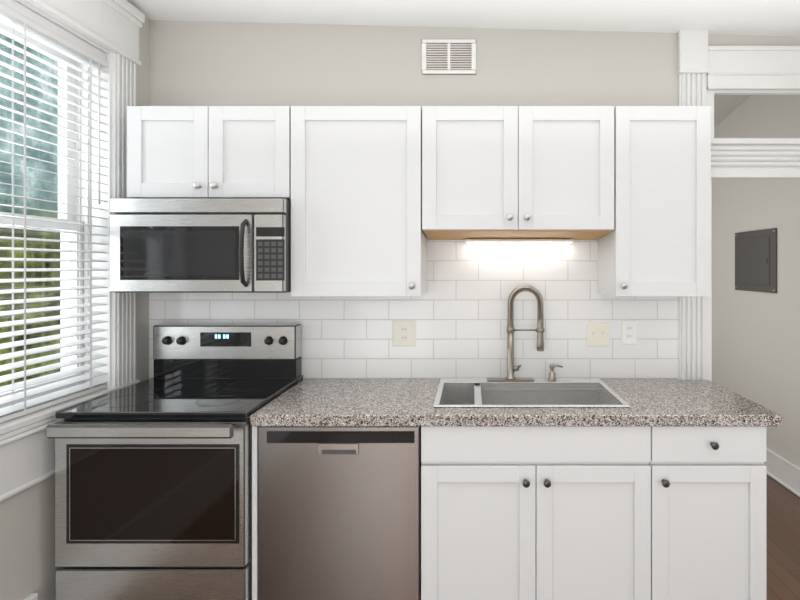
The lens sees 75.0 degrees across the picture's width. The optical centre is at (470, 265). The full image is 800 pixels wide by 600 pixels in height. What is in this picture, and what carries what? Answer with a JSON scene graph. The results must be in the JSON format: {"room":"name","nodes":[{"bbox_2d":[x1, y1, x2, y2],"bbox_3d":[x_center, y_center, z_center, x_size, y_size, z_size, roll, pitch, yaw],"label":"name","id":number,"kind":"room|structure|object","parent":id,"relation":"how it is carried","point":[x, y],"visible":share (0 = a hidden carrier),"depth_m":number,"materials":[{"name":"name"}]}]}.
{"room":"kitchen","nodes":[
{"label":"kitchen","id":0,"kind":"room"},
{"bbox_2d":[0,17,149,599],"bbox_3d":[-1.736,-0.020,0.509,0.220,3.000,4.200,0,0,0],"label":"wall","id":1,"kind":"structure","parent":0,"point":[27,543],"depth_m":1.94,"materials":[{"name":"grey paint"}]},
{"bbox_2d":[23,593,37,599],"bbox_3d":[-1.613,1.344,0.259,0.026,0.272,3.300,0,0,0],"label":"baseboard","id":2,"kind":"structure","parent":1,"relation":"attached to","point":[33,596],"depth_m":1.89,"materials":[{"name":"white wood"}]},
{"bbox_2d":[0,380,139,501],"bbox_3d":[-1.721,0.679,1.889,0.250,0.258,1.220,0,0,0],"label":"window sill","id":3,"kind":"structure","parent":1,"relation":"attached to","point":[27,453],"depth_m":1.88,"materials":[{"name":"white wood"}]},
{"bbox_2d":[0,0,144,407],"bbox_3d":[-1.711,-0.335,1.889,0.270,1.771,1.216,0,0,0],"label":"window","id":4,"kind":"structure","parent":1,"relation":"in","point":[110,28],"depth_m":2.32,"materials":[{"name":"white"}]},
{"bbox_2d":[0,0,107,422],"bbox_3d":[-1.654,-0.203,1.889,0.064,1.500,0.856,0,0,0],"label":"window blinds","id":5,"kind":"object","parent":4,"relation":"attached to","point":[24,20],"visible":1,"depth_m":2.01,"materials":[{"name":"white plastic"}]},
{"bbox_2d":[127,0,799,35],"bbox_3d":[0.252,-1.333,0.569,4.156,0.373,4.320,0,0,0],"label":"ceiling","id":6,"kind":"structure","parent":0,"point":[761,17],"depth_m":2.46,"materials":[{"name":"white paint"}]},
{"bbox_2d":[150,20,799,107],"bbox_3d":[0.252,-0.020,2.669,4.156,3.000,0.120,0,0,0],"label":"wall","id":7,"kind":"structure","parent":0,"point":[198,63],"depth_m":2.61,"materials":[{"name":"grey paint"}]},
{"bbox_2d":[127,106,290,200],"bbox_3d":[-1.164,-0.506,2.425,0.720,0.408,0.356,0,0,0],"label":"upper cabinet","id":8,"kind":"object","parent":7,"relation":"attached to","point":[209,152],"visible":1,"depth_m":2.28,"materials":[{"name":"white wood"}]},
{"bbox_2d":[110,198,290,292],"bbox_3d":[-1.173,-0.088,2.376,0.751,0.408,0.452,0,0,0],"label":"microwave","id":9,"kind":"object","parent":8,"relation":"attached to","point":[200,245],"visible":1,"depth_m":2.20,"materials":[{"name":"grey metal"}]},
{"bbox_2d":[291,106,426,296],"bbox_3d":[-0.510,-0.286,2.425,0.577,0.847,0.356,0,0,0],"label":"upper cabinet","id":10,"kind":"object","parent":7,"relation":"attached to","point":[356,202],"visible":1,"depth_m":2.29,"materials":[{"name":"white wood"}]},
{"bbox_2d":[149,238,678,379],"bbox_3d":[-0.288,0.250,2.607,2.675,0.860,0.005,0,0,0],"label":"tile backsplash","id":11,"kind":"structure","parent":7,"relation":"attached to","point":[457,312],"depth_m":2.60,"materials":[{"name":"white tile"}]},
{"bbox_2d":[393,321,415,345],"bbox_3d":[-0.336,0.341,2.600,0.119,0.128,0.008,0,0,0],"label":"electrical outlet","id":12,"kind":"object","parent":11,"relation":"attached to","point":[404,333],"visible":1,"depth_m":2.60,"materials":[{"name":"beige plastic"}]},
{"bbox_2d":[587,322,609,345],"bbox_3d":[0.641,0.344,2.596,0.117,0.121,0.016,0,0,0],"label":"switch plate","id":13,"kind":"object","parent":11,"relation":"attached to","point":[598,333],"visible":1,"depth_m":2.60,"materials":[{"name":"beige plastic"}]},
{"bbox_2d":[622,320,636,343],"bbox_3d":[0.798,0.335,2.600,0.076,0.121,0.008,0,0,0],"label":"electrical outlet","id":14,"kind":"object","parent":11,"relation":"attached to","point":[629,331],"visible":1,"depth_m":2.60,"materials":[{"name":"white plastic"}]},
{"bbox_2d":[422,39,475,74],"bbox_3d":[-0.112,-1.056,2.603,0.273,0.177,0.011,0,0,0],"label":"air vent","id":15,"kind":"object","parent":7,"relation":"in","point":[448,56],"visible":1,"depth_m":2.60,"materials":[{"name":"white metal"}]},
{"bbox_2d":[422,106,613,239],"bbox_3d":[0.209,-0.421,2.425,0.852,0.578,0.356,0,0,0],"label":"upper cabinet","id":16,"kind":"object","parent":7,"relation":"attached to","point":[517,172],"visible":1,"depth_m":2.29,"materials":[{"name":"white wood"}]},
{"bbox_2d":[465,239,573,242],"bbox_3d":[0.238,-0.123,2.557,0.537,0.016,0.045,0,0,0],"label":"under-cabinet light","id":17,"kind":"object","parent":16,"relation":"attached to","point":[519,240],"visible":0.94,"depth_m":2.53,"materials":[{"name":"white plastic"}]},
{"bbox_2d":[598,106,710,296],"bbox_3d":[0.852,-0.286,2.425,0.422,0.847,0.356,0,0,0],"label":"upper cabinet","id":18,"kind":"object","parent":7,"relation":"attached to","point":[656,242],"visible":1,"depth_m":2.29,"materials":[{"name":"white wood"}]},
{"bbox_2d":[677,30,799,380],"bbox_3d":[1.585,0.130,2.649,1.089,2.700,0.160,0,0,0],"label":"door frame","id":19,"kind":"structure","parent":7,"relation":"attached to","point":[706,73],"depth_m":2.59,"materials":[{"name":"white wood"}]},
{"bbox_2d":[714,95,750,126],"bbox_3d":[1.758,-1.304,4.327,1.145,0.632,3.364,0,0,0],"label":"ceiling","id":20,"kind":"structure","parent":0,"point":[725,106],"depth_m":4.08,"materials":[{"name":"grey paint"}]},
{"bbox_2d":[712,95,799,467],"bbox_3d":[2.205,-0.020,2.209,0.150,3.000,7.600,0,0,0],"label":"wall","id":21,"kind":"structure","parent":0,"point":[755,347],"depth_m":3.77,"materials":[{"name":"grey paint"}]},
{"bbox_2d":[735,228,776,292],"bbox_3d":[2.120,-0.037,3.862,0.020,0.455,0.555,0,0,0],"label":"panel","id":22,"kind":"object","parent":21,"relation":"attached to","point":[756,260],"visible":1,"depth_m":3.82,"materials":[{"name":"grey metal"}]},
{"bbox_2d":[764,447,799,496],"bbox_3d":[2.113,1.393,2.209,0.034,0.175,7.200,0,0,0],"label":"baseboard","id":23,"kind":"structure","parent":21,"relation":"attached to","point":[784,472],"depth_m":3.48,"materials":[{"name":"white wood"}]},
{"bbox_2d":[766,474,799,599],"bbox_3d":[0.252,1.530,2.209,4.156,0.100,7.600,0,0,0],"label":"floor","id":24,"kind":"structure","parent":0,"point":[782,542],"depth_m":2.76,"materials":[{"name":"brown wood"}]},
{"bbox_2d":[46,324,302,599],"bbox_3d":[-1.206,0.885,2.232,0.722,1.190,0.730,0,0,0],"label":"range","id":25,"kind":"object","parent":24,"relation":"on","point":[153,488],"visible":0.96,"depth_m":1.93,"materials":[{"name":"grey metal"}]},
{"bbox_2d":[252,427,257,599],"bbox_3d":[-0.831,1.046,2.290,0.019,0.868,0.624,0,0,0],"label":"cabinet end panel","id":26,"kind":"object","parent":24,"relation":"on","point":[254,513],"visible":0.25,"depth_m":1.98,"materials":[{"name":"white wood"}]},
{"bbox_2d":[258,427,420,599],"bbox_3d":[-0.509,1.048,2.277,0.621,0.864,0.604,0,0,0],"label":"dishwasher","id":27,"kind":"object","parent":24,"relation":"on","point":[339,513],"visible":0.83,"depth_m":1.98,"materials":[{"name":"grey metal"}]},
{"bbox_2d":[421,426,650,599],"bbox_3d":[0.249,1.046,2.272,0.883,0.868,0.660,0,0,0],"label":"base cabinet","id":28,"kind":"object","parent":24,"relation":"on","point":[535,513],"visible":0.96,"depth_m":1.99,"materials":[{"name":"white wood"}]},
{"bbox_2d":[250,378,781,426],"bbox_3d":[0.172,0.590,2.282,2.026,0.045,0.642,0,0,0],"label":"countertop","id":29,"kind":"structure","parent":28,"relation":"on","point":[409,402],"depth_m":2.04,"materials":[{"name":"stone"}]},
{"bbox_2d":[487,285,544,380],"bbox_3d":[0.220,0.327,2.517,0.281,0.466,0.085,0,0,0],"label":"faucet","id":30,"kind":"object","parent":29,"relation":"on","point":[539,330],"visible":1,"depth_m":2.52,"materials":[{"name":"silver metal"}]},
{"bbox_2d":[433,378,629,406],"bbox_3d":[0.244,0.664,2.322,0.790,0.206,0.517,0,0,0],"label":"sink","id":31,"kind":"object","parent":29,"relation":"in","point":[542,392],"visible":0.46,"depth_m":2.48,"materials":[{"name":"silver metal"}]},
{"bbox_2d":[548,364,562,380],"bbox_3d":[0.414,0.521,2.534,0.074,0.078,0.042,0,0,0],"label":"soap dispenser","id":32,"kind":"object","parent":31,"relation":"on","point":[551,375],"visible":1,"depth_m":2.52,"materials":[{"name":"silver metal"}]},
{"bbox_2d":[649,426,765,599],"bbox_3d":[0.915,1.046,2.272,0.440,0.868,0.660,0,0,0],"label":"base cabinet","id":33,"kind":"object","parent":24,"relation":"on","point":[708,513],"visible":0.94,"depth_m":1.99,"materials":[{"name":"white wood"}]},
{"label":"outside","id":34,"kind":"structure","parent":0,"visible":0},
{"bbox_2d":[0,33,60,386],"bbox_3d":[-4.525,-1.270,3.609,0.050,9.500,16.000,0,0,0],"label":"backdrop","id":35,"kind":"structure","parent":34,"point":[35,173],"depth_m":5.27,"materials":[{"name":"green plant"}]}
]}

